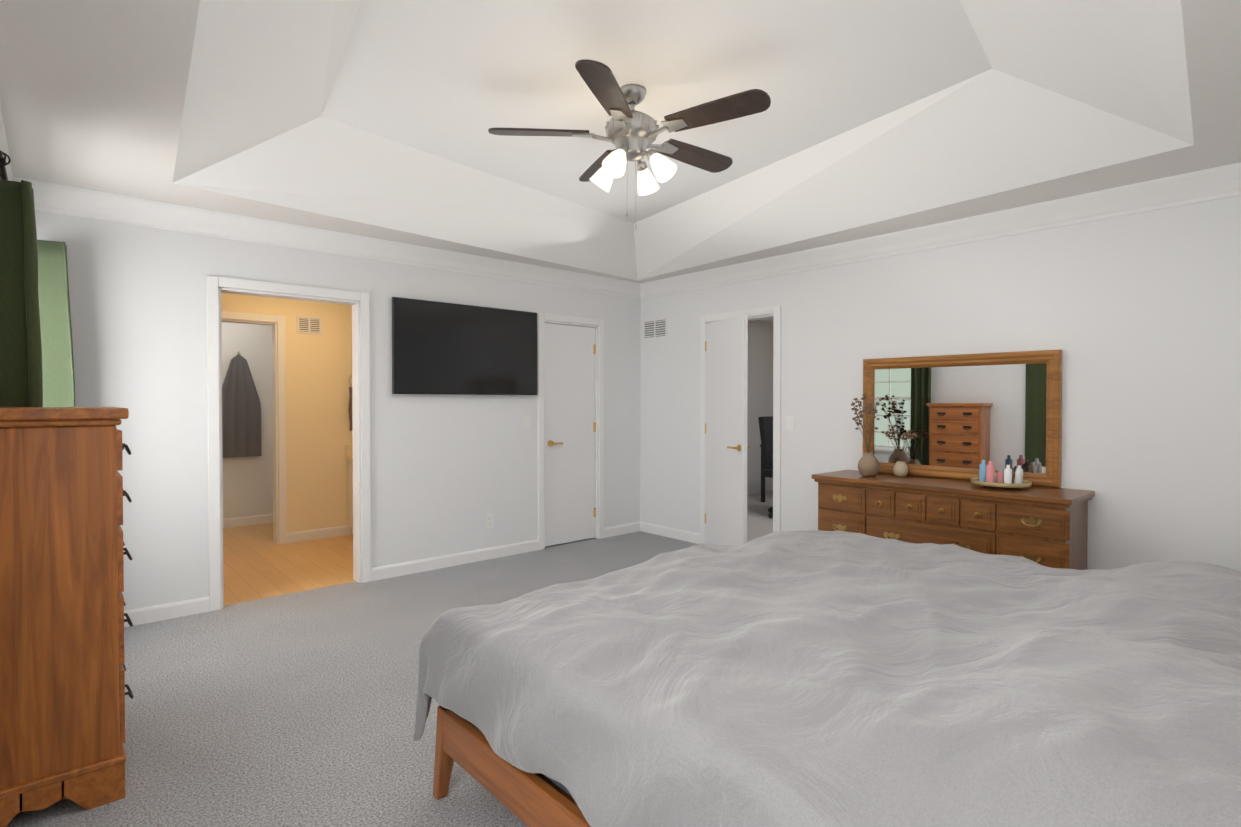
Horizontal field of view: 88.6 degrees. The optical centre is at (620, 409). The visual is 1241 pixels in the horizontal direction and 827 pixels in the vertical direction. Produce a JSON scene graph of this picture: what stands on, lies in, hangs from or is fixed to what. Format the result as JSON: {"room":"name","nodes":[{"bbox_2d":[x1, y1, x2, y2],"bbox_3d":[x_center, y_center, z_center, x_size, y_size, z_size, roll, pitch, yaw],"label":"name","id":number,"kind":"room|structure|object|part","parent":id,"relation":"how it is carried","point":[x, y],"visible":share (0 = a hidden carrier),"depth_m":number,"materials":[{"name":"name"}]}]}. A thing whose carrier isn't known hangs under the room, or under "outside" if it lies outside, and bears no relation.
{"room":"bedroom","nodes":[
{"label":"bedroom","id":0,"kind":"room"},
{"bbox_2d":[221,322,272,518],"bbox_3d":[-4.238,-0.013,6.404,1.740,2.440,0.120,-1,1,-42],"label":"wall","id":1,"kind":"structure","parent":0,"point":[247,486],"depth_m":6.65,"materials":[{"name":"white paint"}]},
{"bbox_2d":[222,351,260,457],"bbox_3d":[-3.918,-0.057,6.567,0.346,1.082,0.066,-1,1,-42],"label":"bathrobe","id":2,"kind":"object","parent":1,"relation":"attached to","point":[241,420],"visible":0.94,"depth_m":6.53,"materials":[{"name":"grey fabric"}]},
{"bbox_2d":[223,514,272,527],"bbox_3d":[-4.193,1.162,6.370,1.500,0.092,0.014,-1,1,-42],"label":"baseboard","id":3,"kind":"structure","parent":1,"relation":"attached to","point":[246,520],"depth_m":6.63,"materials":[{"name":"white paint"}]},
{"bbox_2d":[221,293,352,532],"bbox_3d":[-3.129,-0.005,5.799,2.590,2.440,0.120,-1,1,-42],"label":"wall","id":4,"kind":"structure","parent":0,"point":[318,374],"depth_m":5.94,"materials":[{"name":"beige paint"}]},
{"bbox_2d":[221,311,286,543],"bbox_3d":[-3.386,0.187,5.560,0.809,2.062,0.138,-1,1,-42],"label":"trim","id":5,"kind":"structure","parent":4,"relation":"attached to","point":[279,420],"depth_m":5.75,"materials":[{"name":"white paint"}]},
{"bbox_2d":[297,316,321,334],"bbox_3d":[-2.890,-0.786,5.912,0.210,0.160,0.012,-1,1,-42],"label":"air vent","id":6,"kind":"object","parent":4,"relation":"in","point":[308,325],"visible":1,"depth_m":5.91,"materials":[{"name":"white metal"}]},
{"bbox_2d":[287,525,350,542],"bbox_3d":[-2.626,1.165,6.172,1.123,0.092,0.014,-1,1,-42],"label":"baseboard","id":7,"kind":"structure","parent":4,"relation":"attached to","point":[313,534],"depth_m":5.98,"materials":[{"name":"white paint"}]},
{"bbox_2d":[348,375,351,430],"bbox_3d":[-2.559,-0.086,6.173,0.162,0.572,0.076,-1,1,-42],"label":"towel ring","id":8,"kind":"object","parent":4,"relation":"attached to","point":[350,406],"visible":0.1,"depth_m":6.11,"materials":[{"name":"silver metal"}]},
{"bbox_2d":[223,522,354,605],"bbox_3d":[-2.962,1.268,5.629,2.590,0.100,3.000,-1,1,-42],"label":"floor","id":9,"kind":"structure","parent":0,"point":[258,563],"depth_m":5.07,"materials":[{"name":"brown wood"}]},
{"bbox_2d":[346,445,352,534],"bbox_3d":[-2.241,0.776,6.130,0.593,0.870,0.578,-1,1,-42],"label":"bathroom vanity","id":10,"kind":"object","parent":9,"relation":"on","point":[349,453],"visible":0.17,"depth_m":6.08,"materials":[{"name":"white"}]},
{"bbox_2d":[35,211,640,610],"bbox_3d":[-1.561,-0.272,4.848,4.850,3.000,0.120,-1,1,-42],"label":"wall","id":11,"kind":"structure","parent":0,"point":[448,473],"depth_m":4.30,"materials":[{"name":"white paint"}]},
{"bbox_2d":[124,596,209,626],"bbox_3d":[-2.884,1.198,3.599,0.948,0.092,0.014,-1,1,-42],"label":"baseboard","id":12,"kind":"structure","parent":11,"relation":"attached to","point":[150,614],"depth_m":3.77,"materials":[{"name":"white paint"}]},
{"bbox_2d":[206,275,370,610],"bbox_3d":[-2.201,0.204,4.272,0.984,2.062,0.138,-1,1,-42],"label":"door frame","id":13,"kind":"structure","parent":11,"relation":"attached to","point":[216,285],"depth_m":4.21,"materials":[{"name":"white paint"}]},
{"bbox_2d":[20,178,639,298],"bbox_3d":[-1.484,-1.144,4.758,4.380,0.135,0.100,-1,1,-42],"label":"crown molding","id":14,"kind":"structure","parent":11,"relation":"attached to","point":[48,197],"depth_m":4.16,"materials":[{"name":"white paint"}]},
{"bbox_2d":[371,539,538,580],"bbox_3d":[-1.256,1.179,5.050,1.446,0.092,0.014,-1,1,-42],"label":"baseboard","id":15,"kind":"structure","parent":11,"relation":"attached to","point":[407,568],"depth_m":4.98,"materials":[{"name":"white paint"}]},
{"bbox_2d":[392,297,536,394],"bbox_3d":[-1.196,-0.472,5.052,1.250,0.705,0.056,-1,1,-42],"label":"wall-mounted tv","id":16,"kind":"object","parent":11,"relation":"attached to","point":[448,348],"visible":0.98,"depth_m":4.97,"materials":[{"name":"black"}]},
{"bbox_2d":[485,514,492,528],"bbox_3d":[-1.074,0.913,5.211,0.075,0.118,0.008,-1,1,-42],"label":"electrical outlet","id":17,"kind":"object","parent":11,"relation":"attached to","point":[488,521],"visible":1,"depth_m":5.21,"materials":[{"name":"white plastic"}]},
{"bbox_2d":[545,323,595,546],"bbox_3d":[-0.460,0.219,5.796,0.594,1.968,0.151,-1,1,-42],"label":"closet door","id":18,"kind":"structure","parent":11,"relation":"in","point":[570,445],"depth_m":5.77,"materials":[{"name":"white paint"}]},
{"bbox_2d":[537,312,603,549],"bbox_3d":[-0.476,0.184,5.809,0.744,2.062,0.138,-1,1,-42],"label":"door frame","id":19,"kind":"structure","parent":11,"relation":"attached to","point":[542,318],"depth_m":5.78,"materials":[{"name":"white paint"}]},
{"bbox_2d":[6,531,698,826],"bbox_3d":[0.132,1.302,2.968,4.850,0.100,5.090,-1,1,-42],"label":"floor carpet","id":20,"kind":"object","parent":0,"point":[296,709],"visible":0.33,"depth_m":2.68,"materials":[{"name":"grey carpet"}]},
{"bbox_2d":[0,407,133,826],"bbox_3d":[-1.956,0.628,2.177,0.435,1.270,0.656,-1,1,-42],"label":"chest","id":21,"kind":"object","parent":20,"relation":"on","point":[63,685],"visible":1,"depth_m":1.97,"materials":[{"name":"brown wood"}]},
{"bbox_2d":[413,530,1240,826],"bbox_3d":[0.947,0.755,2.009,2.335,1.020,2.265,-1,1,-42],"label":"bed","id":22,"kind":"object","parent":20,"relation":"on","point":[814,678],"visible":1,"depth_m":1.50,"materials":[{"name":"white fabric"}]},
{"bbox_3d":[0.964,0.755,1.996,2.254,1.020,2.222,-1,1,-42],"label":"frame","id":23,"kind":"part","parent":22,"relation":"part of","materials":[{"name":"brown wood"}]},
{"bbox_3d":[0.962,0.861,2.001,2.130,0.281,2.090,-1,1,-42],"label":"mattress","id":24,"kind":"part","parent":22,"relation":"part of","materials":[{"name":"fabric"}]},
{"bbox_2d":[812,470,1094,569],"bbox_3d":[1.973,0.844,3.960,0.509,0.790,1.494,-1,1,-42],"label":"dresser","id":25,"kind":"object","parent":20,"relation":"on","point":[1045,526],"visible":0.54,"depth_m":3.67,"materials":[{"name":"brown wood"}]},
{"bbox_2d":[851,394,881,475],"bbox_3d":[1.652,0.170,4.292,0.211,0.548,0.200,-1,1,-42],"label":"vase","id":26,"kind":"object","parent":25,"relation":"on","point":[868,463],"visible":1,"depth_m":4.25,"materials":[{"name":"brown ceramic"}]},
{"bbox_2d":[881,425,917,476],"bbox_3d":[1.874,0.273,4.265,0.135,0.341,0.235,-1,1,-42],"label":"vase","id":27,"kind":"object","parent":25,"relation":"on","point":[900,468],"visible":1,"depth_m":4.23,"materials":[{"name":"beige ceramic"}]},
{"bbox_2d":[863,349,1061,487],"bbox_3d":[2.136,0.046,4.100,0.043,0.797,1.180,-1,1,-43],"label":"dresser mirror","id":28,"kind":"object","parent":25,"relation":"on","point":[962,416],"visible":0.85,"depth_m":4.03,"materials":[{"name":"brown wood"}]},
{"bbox_2d":[971,460,1031,488],"bbox_3d":[2.215,0.374,3.707,0.306,0.155,0.306,-1,1,-42],"label":"tray","id":29,"kind":"object","parent":25,"relation":"on","point":[989,475],"visible":1,"depth_m":3.66,"materials":[{"name":"beige wood"}]},
{"bbox_2d":[0,0,1240,282],"bbox_3d":[0.112,-1.518,2.954,4.850,0.660,5.150,-1,1,-42],"label":"ceiling","id":30,"kind":"structure","parent":0,"point":[374,118],"depth_m":3.06,"materials":[{"name":"white paint"}]},
{"bbox_2d":[488,59,770,229],"bbox_3d":[0.037,-1.254,3.228,1.401,0.692,1.366,0,1,-17],"label":"ceiling fan","id":31,"kind":"object","parent":30,"relation":"hanging from","point":[634,143],"depth_m":3.10,"materials":[{"name":"brown wood"}]},
{"bbox_3d":[-0.347,-1.372,3.173,0.617,0.065,0.147,0,1,-3],"label":"ceiling fan blade","id":32,"kind":"part","parent":31,"relation":"part of","materials":[{"name":"brown wood"}]},
{"bbox_3d":[-0.089,-1.377,3.575,0.147,0.064,0.617,0,1,-21],"label":"ceiling fan blade","id":33,"kind":"part","parent":31,"relation":"part of","materials":[{"name":"brown wood"}]},
{"bbox_3d":[-0.045,-1.367,2.803,0.147,0.065,0.617,0,1,15],"label":"ceiling fan blade","id":34,"kind":"part","parent":31,"relation":"part of","materials":[{"name":"brown wood"}]},
{"bbox_3d":[0.374,-1.376,3.453,0.617,0.065,0.147,-1,1,-39],"label":"ceiling fan blade","id":35,"kind":"part","parent":31,"relation":"part of","materials":[{"name":"brown wood"}]},
{"bbox_3d":[0.400,-1.369,2.975,0.617,0.064,0.147,0,1,33],"label":"ceiling fan blade","id":36,"kind":"part","parent":31,"relation":"part of","materials":[{"name":"brown wood"}]},
{"bbox_2d":[747,491,772,541],"bbox_3d":[2.238,1.252,6.820,3.540,0.100,3.840,-1,1,-42],"label":"floor","id":37,"kind":"structure","parent":0,"point":[759,522],"depth_m":7.14,"materials":[{"name":"carpet"}]},
{"bbox_2d":[760,444,764,502],"bbox_3d":[2.558,0.820,7.770,0.650,0.740,1.600,-1,1,-42],"label":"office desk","id":38,"kind":"object","parent":37,"relation":"on","point":[762,487],"visible":0.19,"depth_m":8.14,"materials":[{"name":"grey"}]},
{"bbox_2d":[758,416,772,517],"bbox_3d":[1.921,0.637,7.169,0.631,1.120,0.605,-1,1,-42],"label":"office chair","id":39,"kind":"object","parent":37,"relation":"on","point":[766,428],"visible":0.25,"depth_m":7.17,"materials":[{"name":"grey"}]},
{"bbox_2d":[747,320,772,494],"bbox_3d":[0.967,-0.036,8.162,3.330,2.440,0.120,-1,1,-42],"label":"wall","id":40,"kind":"structure","parent":0,"point":[760,368],"depth_m":8.92,"materials":[{"name":"white paint"}]},
{"bbox_2d":[640,195,1240,570],"bbox_3d":[1.917,-0.268,4.499,0.120,3.000,5.030,-1,1,-42],"label":"wall","id":41,"kind":"structure","parent":0,"point":[1135,318],"depth_m":3.65,"materials":[{"name":"white paint"}]},
{"bbox_2d":[604,522,699,543],"bbox_3d":[0.283,1.168,5.895,0.488,0.092,0.798,-1,1,-42],"label":"baseboard","id":42,"kind":"structure","parent":41,"relation":"attached to","point":[683,535],"depth_m":6.11,"materials":[{"name":"white paint"}]},
{"bbox_2d":[643,317,666,339],"bbox_3d":[0.335,-0.785,6.169,0.012,0.190,0.320,-1,1,-42],"label":"air vent","id":43,"kind":"object","parent":41,"relation":"in","point":[654,328],"visible":1,"depth_m":6.16,"materials":[{"name":"white metal"}]},
{"bbox_2d":[705,314,749,545],"bbox_3d":[0.877,0.225,5.354,0.151,1.968,0.694,0,1,-19],"label":"door","id":44,"kind":"structure","parent":41,"relation":"in","point":[726,381],"depth_m":5.29,"materials":[{"name":"white paint"}]},
{"bbox_2d":[700,305,780,543],"bbox_3d":[1.049,0.189,5.466,0.138,2.062,0.844,-1,1,-42],"label":"door frame","id":45,"kind":"structure","parent":41,"relation":"attached to","point":[774,312],"depth_m":5.16,"materials":[{"name":"white paint"}]},
{"bbox_2d":[786,416,794,430],"bbox_3d":[1.345,0.105,5.045,0.012,0.118,0.075,-1,1,-42],"label":"light switch","id":46,"kind":"object","parent":41,"relation":"attached to","point":[790,422],"visible":1,"depth_m":5.04,"materials":[{"name":"white plastic"}]},
{"bbox_2d":[640,162,1240,298],"bbox_3d":[1.795,-1.140,4.459,0.100,0.135,4.910,-1,1,-42],"label":"crown molding","id":47,"kind":"structure","parent":41,"relation":"attached to","point":[1215,183],"depth_m":3.91,"materials":[{"name":"white paint"}]},
{"bbox_3d":[-1.614,-0.227,1.352,0.120,3.000,5.030,-1,1,-42],"label":"wall","id":48,"kind":"structure","parent":0,"visible":0},
{"bbox_2d":[0,150,10,179],"bbox_3d":[-2.670,-0.892,2.724,0.138,0.075,1.534,-1,1,-42],"label":"curtain rod","id":49,"kind":"object","parent":48,"relation":"attached to","point":[3,172],"visible":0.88,"depth_m":2.25,"materials":[{"name":"brown metal"}]},
{"bbox_2d":[0,180,42,406],"bbox_3d":[-2.346,0.189,2.480,0.197,2.100,0.266,-1,1,-42],"label":"curtain","id":50,"kind":"object","parent":49,"relation":"hanging from","point":[21,381],"visible":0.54,"depth_m":2.40,"materials":[{"name":"green fabric"}]},
{"bbox_2d":[37,240,74,406],"bbox_3d":[-2.990,0.177,3.344,0.242,2.100,0.190,-1,1,-42],"label":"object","id":51,"kind":"object","parent":49,"relation":"hanging from","point":[58,376],"visible":0.23,"depth_m":3.30,"materials":[{"name":"green fabric"}]},
{"bbox_2d":[0,105,19,181],"bbox_3d":[-1.572,-1.101,1.459,0.100,0.135,4.910,-1,1,-42],"label":"crown molding","id":52,"kind":"structure","parent":48,"relation":"attached to","point":[3,141],"depth_m":2.82,"materials":[{"name":"white paint"}]}
]}

